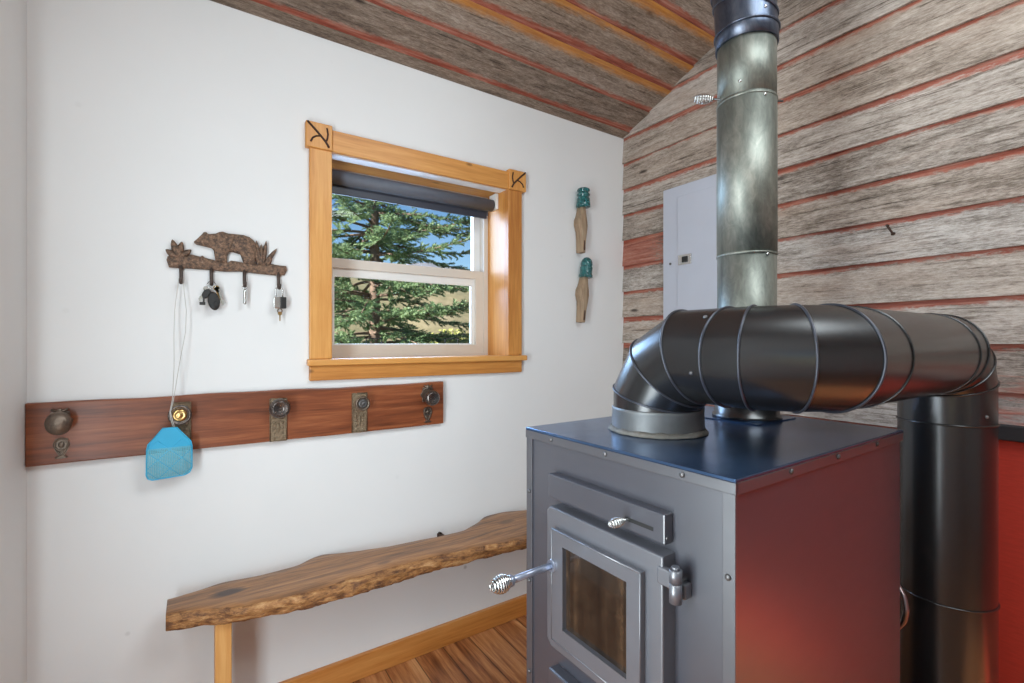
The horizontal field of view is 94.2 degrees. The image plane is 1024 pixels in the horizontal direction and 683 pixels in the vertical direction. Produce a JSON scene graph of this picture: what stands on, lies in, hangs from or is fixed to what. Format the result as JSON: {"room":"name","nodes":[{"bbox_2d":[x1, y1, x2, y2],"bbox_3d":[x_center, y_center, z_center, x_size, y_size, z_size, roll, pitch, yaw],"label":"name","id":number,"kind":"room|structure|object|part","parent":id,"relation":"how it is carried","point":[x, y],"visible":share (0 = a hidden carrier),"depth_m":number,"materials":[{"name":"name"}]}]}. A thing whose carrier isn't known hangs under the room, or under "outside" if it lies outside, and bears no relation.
{"room":"cabin mudroom","nodes":[
{"label":"cabin mudroom","id":0,"kind":"room"},
{"bbox_2d":[0,0,26,682],"bbox_3d":[-0.101,-0.550,-0.670,0.120,4.300,4.936,0,0,-34],"label":"wall","id":1,"kind":"structure","parent":0,"point":[13,13],"depth_m":1.23,"materials":[{"name":"white paint"}]},
{"bbox_2d":[27,0,623,682],"bbox_3d":[-0.417,0.075,2.086,2.644,3.050,0.204,0,0,-34],"label":"wall","id":2,"kind":"structure","parent":0,"point":[151,124],"depth_m":1.62,"materials":[{"name":"white paint"}]},
{"bbox_2d":[165,232,286,289],"bbox_3d":[-0.941,-0.274,1.589,0.350,0.185,0.044,0,0,-34],"label":"key rack","id":3,"kind":"object","parent":2,"relation":"attached to","point":[221,243],"visible":1,"depth_m":1.59,"materials":[{"name":"metal"}]},
{"bbox_2d":[145,279,192,480],"bbox_3d":[-1.058,0.112,1.470,0.118,0.623,0.059,0,0,-34],"label":"fly swatter","id":4,"kind":"object","parent":3,"relation":"hanging from","point":[168,438],"visible":1,"depth_m":1.46,"materials":[{"name":"blue plastic"}]},
{"bbox_3d":[-1.045,0.032,1.482,0.030,0.464,0.064,0,0,-1],"label":"wire handle","id":5,"kind":"part","parent":4,"relation":"part of","materials":[{"name":"silver metal"}]},
{"bbox_2d":[199,281,224,309],"bbox_3d":[-0.978,-0.150,1.551,0.073,0.096,0.019,0,0,-34],"label":"bunch","id":6,"kind":"object","parent":3,"relation":"hanging from","point":[214,299],"visible":1,"depth_m":1.55,"materials":[{"name":"metal"}]},
{"bbox_2d":[242,285,247,304],"bbox_3d":[-0.902,-0.160,1.607,0.013,0.069,0.011,0,0,6],"label":"key","id":7,"kind":"object","parent":3,"relation":"hanging from","point":[244,290],"visible":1,"depth_m":1.60,"materials":[{"name":"metal"}]},
{"bbox_3d":[-0.902,-0.151,1.607,0.011,0.053,0.011,0,0,41],"label":"key blade","id":8,"kind":"part","parent":7,"relation":"part of","materials":[{"name":"metal"}]},
{"bbox_3d":[-0.876,-0.289,1.641,0.008,0.056,0.019,0,0,40],"label":"grass blade","id":9,"kind":"part","parent":3,"relation":"part of","materials":[{"name":"metal"}]},
{"bbox_3d":[-0.872,-0.305,1.643,0.008,0.087,0.022,0,0,43],"label":"grass blade","id":10,"kind":"part","parent":3,"relation":"part of","materials":[{"name":"metal"}]},
{"bbox_3d":[-0.867,-0.300,1.648,0.008,0.076,0.013,0,0,23],"label":"grass blade","id":11,"kind":"part","parent":3,"relation":"part of","materials":[{"name":"metal"}]},
{"bbox_3d":[-0.859,-0.306,1.652,0.016,0.088,0.007,0,0,-11],"label":"grass blade","id":12,"kind":"part","parent":3,"relation":"part of","materials":[{"name":"metal"}]},
{"bbox_3d":[-0.845,-0.294,1.661,0.043,0.064,0.008,0,0,-28],"label":"grass blade","id":13,"kind":"part","parent":3,"relation":"part of","materials":[{"name":"metal"}]},
{"bbox_2d":[273,287,285,320],"bbox_3d":[-0.814,-0.131,1.666,0.041,0.119,0.019,0,0,-34],"label":"padlock","id":14,"kind":"object","parent":3,"relation":"hanging from","point":[278,302],"visible":1,"depth_m":1.66,"materials":[{"name":"metal"}]},
{"bbox_2d":[25,381,442,466],"bbox_3d":[-0.807,0.259,1.651,1.268,0.180,0.087,0,0,-34],"label":"coat rack","id":15,"kind":"object","parent":2,"relation":"attached to","point":[58,432],"visible":0.89,"depth_m":1.57,"materials":[{"name":"brown wood"}]},
{"bbox_3d":[-1.268,0.228,1.333,0.058,0.066,0.064,0,0,-34],"label":"knob","id":16,"kind":"part","parent":15,"relation":"part of","materials":[{"name":"brown metal"}]},
{"bbox_3d":[-1.286,0.227,1.354,0.057,0.073,0.009,0,0,-34],"label":"plate","id":17,"kind":"part","parent":15,"relation":"part of","materials":[{"name":"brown metal"}]},
{"bbox_3d":[-1.026,0.228,1.470,0.041,0.041,0.011,0,0,-34],"label":"knob","id":18,"kind":"part","parent":15,"relation":"part of","materials":[{"name":"gold metal"}]},
{"bbox_3d":[-1.040,0.228,1.492,0.062,0.062,0.052,0,0,-34],"label":"knob","id":19,"kind":"part","parent":15,"relation":"part of","materials":[{"name":"brown metal"}]},
{"bbox_3d":[-1.050,0.269,1.512,0.052,0.154,0.008,0,0,-34],"label":"plate","id":20,"kind":"part","parent":15,"relation":"part of","materials":[{"name":"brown metal"}]},
{"bbox_3d":[-0.818,0.274,1.667,0.056,0.151,0.008,0,0,-34],"label":"plate","id":21,"kind":"part","parent":15,"relation":"part of","materials":[{"name":"brown metal"}]},
{"bbox_3d":[-0.802,0.229,1.641,0.068,0.068,0.066,0,0,-34],"label":"knob","id":22,"kind":"part","parent":15,"relation":"part of","materials":[{"name":"brown metal"}]},
{"bbox_3d":[-0.583,0.272,1.822,0.059,0.152,0.008,0,0,-34],"label":"plate","id":23,"kind":"part","parent":15,"relation":"part of","materials":[{"name":"brown metal"}]},
{"bbox_3d":[-0.571,0.233,1.803,0.054,0.054,0.052,0,0,-34],"label":"knob","id":24,"kind":"part","parent":15,"relation":"part of","materials":[{"name":"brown metal"}]},
{"bbox_3d":[-0.557,0.233,1.782,0.036,0.036,0.011,0,0,-34],"label":"knob","id":25,"kind":"part","parent":15,"relation":"part of","materials":[{"name":"silver metal"}]},
{"bbox_3d":[-0.349,0.220,1.977,0.064,0.082,0.009,0,0,-34],"label":"plate","id":26,"kind":"part","parent":15,"relation":"part of","materials":[{"name":"brown metal"}]},
{"bbox_3d":[-0.333,0.230,1.953,0.064,0.064,0.066,0,0,-34],"label":"knob","id":27,"kind":"part","parent":15,"relation":"part of","materials":[{"name":"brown metal"}]},
{"bbox_2d":[279,593,526,682],"bbox_3d":[-0.369,1.254,1.984,2.370,0.091,0.019,0,0,-34],"label":"baseboard","id":28,"kind":"structure","parent":2,"relation":"attached to","point":[351,669],"depth_m":1.95,"materials":[{"name":"brown wood"}]},
{"bbox_2d":[305,120,526,380],"bbox_3d":[-0.411,-0.328,2.095,0.973,0.944,0.285,0,0,-34],"label":"window","id":29,"kind":"structure","parent":2,"relation":"in","point":[494,280],"depth_m":2.07,"materials":[{"name":"brown wood"}]},
{"bbox_3d":[-0.708,-0.322,1.759,0.078,0.773,0.019,0,0,-34],"label":"casing","id":30,"kind":"part","parent":29,"relation":"part of","materials":[{"name":"brown wood"}]},
{"bbox_3d":[-0.463,-0.145,2.162,0.751,0.400,0.034,0,0,-34],"label":"sash","id":31,"kind":"part","parent":29,"relation":"part of","materials":[{"name":"beige plastic"}]},
{"bbox_3d":[-0.469,-0.322,2.180,0.805,0.801,0.080,0,0,-34],"label":"frame","id":32,"kind":"part","parent":29,"relation":"part of","materials":[{"name":"beige plastic"}]},
{"bbox_2d":[332,169,497,218],"bbox_3d":[-0.407,-0.649,2.085,0.782,0.116,0.060,0,0,-34],"label":"roller shade","id":33,"kind":"object","parent":29,"relation":"attached to","point":[349,184],"visible":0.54,"depth_m":2.05,"materials":[{"name":"grey fabric"}]},
{"bbox_3d":[-0.480,-0.506,2.193,0.745,0.372,0.030,0,0,-34],"label":"sash","id":34,"kind":"part","parent":29,"relation":"part of","materials":[{"name":"white plastic"}]},
{"bbox_3d":[0.010,-0.322,2.236,0.076,0.773,0.019,0,0,-34],"label":"casing","id":35,"kind":"part","parent":29,"relation":"part of","materials":[{"name":"brown wood"}]},
{"bbox_2d":[574,187,590,253],"bbox_3d":[0.364,-0.621,2.442,0.074,0.330,0.074,1,-1,-34],"label":"peg","id":36,"kind":"object","parent":2,"relation":"attached to","point":[583,200],"visible":1,"depth_m":2.43,"materials":[{"name":"brown wood"}]},
{"bbox_2d":[575,257,592,322],"bbox_3d":[0.376,-0.266,2.449,0.083,0.338,0.072,0,0,-41],"label":"peg","id":37,"kind":"object","parent":2,"relation":"attached to","point":[582,290],"visible":1,"depth_m":2.43,"materials":[{"name":"brown wood"}]},
{"bbox_2d":[352,615,526,682],"bbox_3d":[0.932,1.330,0.037,2.584,0.060,4.970,0,0,-34],"label":"floor","id":38,"kind":"structure","parent":0,"point":[498,654],"depth_m":1.93,"materials":[{"name":"laminate"}]},
{"bbox_2d":[166,510,526,682],"bbox_3d":[-0.281,1.043,1.858,1.732,0.515,0.322,0,0,-34],"label":"bench","id":39,"kind":"object","parent":38,"relation":"on","point":[322,579],"visible":0.71,"depth_m":1.59,"materials":[{"name":"brown wood"}]},
{"bbox_3d":[-0.886,1.066,1.458,0.043,0.468,0.090,0,0,-34],"label":"leg","id":40,"kind":"part","parent":39,"relation":"part of","materials":[{"name":"brown wood"}]},
{"bbox_2d":[489,406,902,682],"bbox_3d":[0.407,0.754,1.104,0.920,1.091,0.550,0,0,-35],"label":"wood stove","id":41,"kind":"object","parent":38,"relation":"on","point":[741,551],"visible":1,"depth_m":0.91,"materials":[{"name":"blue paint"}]},
{"bbox_3d":[0.046,0.486,1.002,0.129,0.028,0.026,0,0,-35],"label":"latch handle","id":42,"kind":"part","parent":41,"relation":"part of","materials":[{"name":"silver metal"}]},
{"bbox_3d":[0.181,0.852,0.954,0.029,0.236,0.310,0,0,-35],"label":"ash door","id":43,"kind":"part","parent":41,"relation":"part of","materials":[{"name":"blue paint"}]},
{"bbox_3d":[0.166,0.522,0.938,0.003,0.180,0.180,0,0,-35],"label":"door glass","id":44,"kind":"part","parent":41,"relation":"part of","materials":[{"name":"brown glass"}]},
{"bbox_3d":[0.181,0.521,0.948,0.034,0.308,0.313,0,0,-35],"label":"door panel","id":45,"kind":"part","parent":41,"relation":"part of","materials":[{"name":"grey metal"}]},
{"bbox_3d":[0.182,0.326,0.957,0.024,0.053,0.318,0,0,-35],"label":"damper plate","id":46,"kind":"part","parent":41,"relation":"part of","materials":[{"name":"blue paint"}]},
{"bbox_3d":[0.197,0.332,0.876,0.049,0.019,0.019,0,0,-35],"label":"coil knob","id":47,"kind":"part","parent":41,"relation":"part of","materials":[{"name":"metal"}]},
{"bbox_3d":[0.192,0.228,0.958,0.008,0.018,0.546,0,0,-35],"label":"edge trim","id":48,"kind":"part","parent":41,"relation":"part of","materials":[{"name":"grey metal"}]},
{"bbox_3d":[0.487,0.215,1.162,0.724,0.007,0.546,0,0,-35],"label":"plate","id":49,"kind":"part","parent":41,"relation":"part of","materials":[{"name":"metal"}]},
{"bbox_2d":[693,0,783,421],"bbox_3d":[0.634,-0.670,1.310,0.213,1.759,0.176,0,0,-34],"label":"flue pipe","id":50,"kind":"object","parent":41,"relation":"attached to","point":[746,40],"visible":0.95,"depth_m":1.26,"materials":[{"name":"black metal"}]},
{"bbox_2d":[608,303,999,682],"bbox_3d":[0.757,0.613,1.218,1.001,1.374,0.548,0,0,-34],"label":"air duct","id":51,"kind":"object","parent":41,"relation":"attached to","point":[940,371],"visible":1,"depth_m":1.07,"materials":[{"name":"black metal"}]},
{"bbox_3d":[0.640,0.228,0.941,0.723,0.020,0.008,0,0,-35],"label":"edge trim","id":52,"kind":"part","parent":41,"relation":"part of","materials":[{"name":"metal"}]},
{"bbox_2d":[210,0,714,137],"bbox_3d":[0.942,-1.702,0.023,2.784,1.345,5.236,0,0,-34],"label":"ceiling","id":53,"kind":"structure","parent":0,"point":[600,65],"depth_m":1.98,"materials":[{"name":"brown wood"}]},
{"bbox_2d":[622,0,1023,428],"bbox_3d":[1.987,-0.262,0.718,0.153,3.724,4.736,0,0,-34],"label":"wall","id":54,"kind":"structure","parent":0,"point":[907,116],"depth_m":1.65,"materials":[{"name":"wood"}]},
{"bbox_2d":[663,174,716,319],"bbox_3d":[0.870,-0.315,2.245,0.040,0.890,0.380,0,0,-34],"label":"breaker panel","id":55,"kind":"object","parent":54,"relation":"attached to","point":[689,209],"visible":0.51,"depth_m":2.27,"materials":[{"name":"grey metal"}]},
{"bbox_3d":[0.881,-0.312,2.216,0.006,0.785,0.260,0,0,-34],"label":"panel door","id":56,"kind":"part","parent":55,"relation":"part of","materials":[{"name":"grey metal"}]},
{"bbox_2d":[886,224,894,234],"bbox_3d":[1.288,-0.381,1.625,0.020,0.044,0.047,0,0,16],"label":"nail","id":57,"kind":"object","parent":54,"relation":"attached to","point":[887,225],"visible":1,"depth_m":1.61,"materials":[{"name":"black metal"}]},
{"bbox_2d":[999,440,1023,682],"bbox_3d":[2.289,0.791,0.122,0.003,1.007,3.370,0,0,-34],"label":"wainscot","id":58,"kind":"structure","parent":54,"relation":"attached to","point":[1011,454],"depth_m":1.38,"materials":[{"name":"red paint"}]},
{"bbox_2d":[999,424,1023,442],"bbox_3d":[2.282,0.265,0.117,0.022,0.046,3.370,0,0,-34],"label":"trim","id":59,"kind":"structure","parent":54,"relation":"attached to","point":[1014,433],"depth_m":1.37,"materials":[{"name":"black metal"}]},
{"bbox_2d":[900,585,909,629],"bbox_3d":[0.960,0.935,1.237,0.020,0.709,0.138,0,0,-16],"label":"handle","id":60,"kind":"object","parent":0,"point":[905,614],"visible":0.33,"depth_m":1.18,"materials":[{"name":"metal"}]},
{"label":"outside","id":61,"kind":"structure","parent":0,"visible":0},
{"bbox_3d":[-9.988,1.034,33.104,100.000,1.733,94.200,0,0,-34],"label":"ground","id":62,"kind":"structure","parent":61,"visible":0},
{"bbox_2d":[332,194,470,343],"bbox_3d":[-2.097,-1.932,6.901,5.040,7.237,5.260,0,0,-9],"label":"conifer tree","id":63,"kind":"object","parent":62,"relation":"on","point":[369,309],"visible":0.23,"depth_m":6.61,"materials":[{"name":"green plant"}]},
{"bbox_2d":[432,328,468,342],"bbox_3d":[-1.509,0.670,12.421,2.030,2.058,2.045,0,0,-34],"label":"shrub","id":64,"kind":"object","parent":62,"relation":"on","point":[450,330],"visible":0.02,"depth_m":12.32,"materials":[{"name":"yellow plant"}]},
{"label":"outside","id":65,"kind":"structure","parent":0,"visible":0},
{"bbox_2d":[334,278,468,342],"bbox_3d":[-11.513,-5.206,62.505,110.000,15.323,26.136,0,0,-34],"label":"hill","id":66,"kind":"structure","parent":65,"point":[458,295],"depth_m":57.85,"materials":[{"name":"beige soil"}]},
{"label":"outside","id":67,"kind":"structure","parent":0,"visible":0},
{"bbox_2d":[406,263,467,290],"bbox_3d":[-31.747,-15.135,147.170,230.000,35.682,61.857,0,0,-34],"label":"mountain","id":68,"kind":"structure","parent":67,"point":[417,264],"depth_m":173.57}
]}

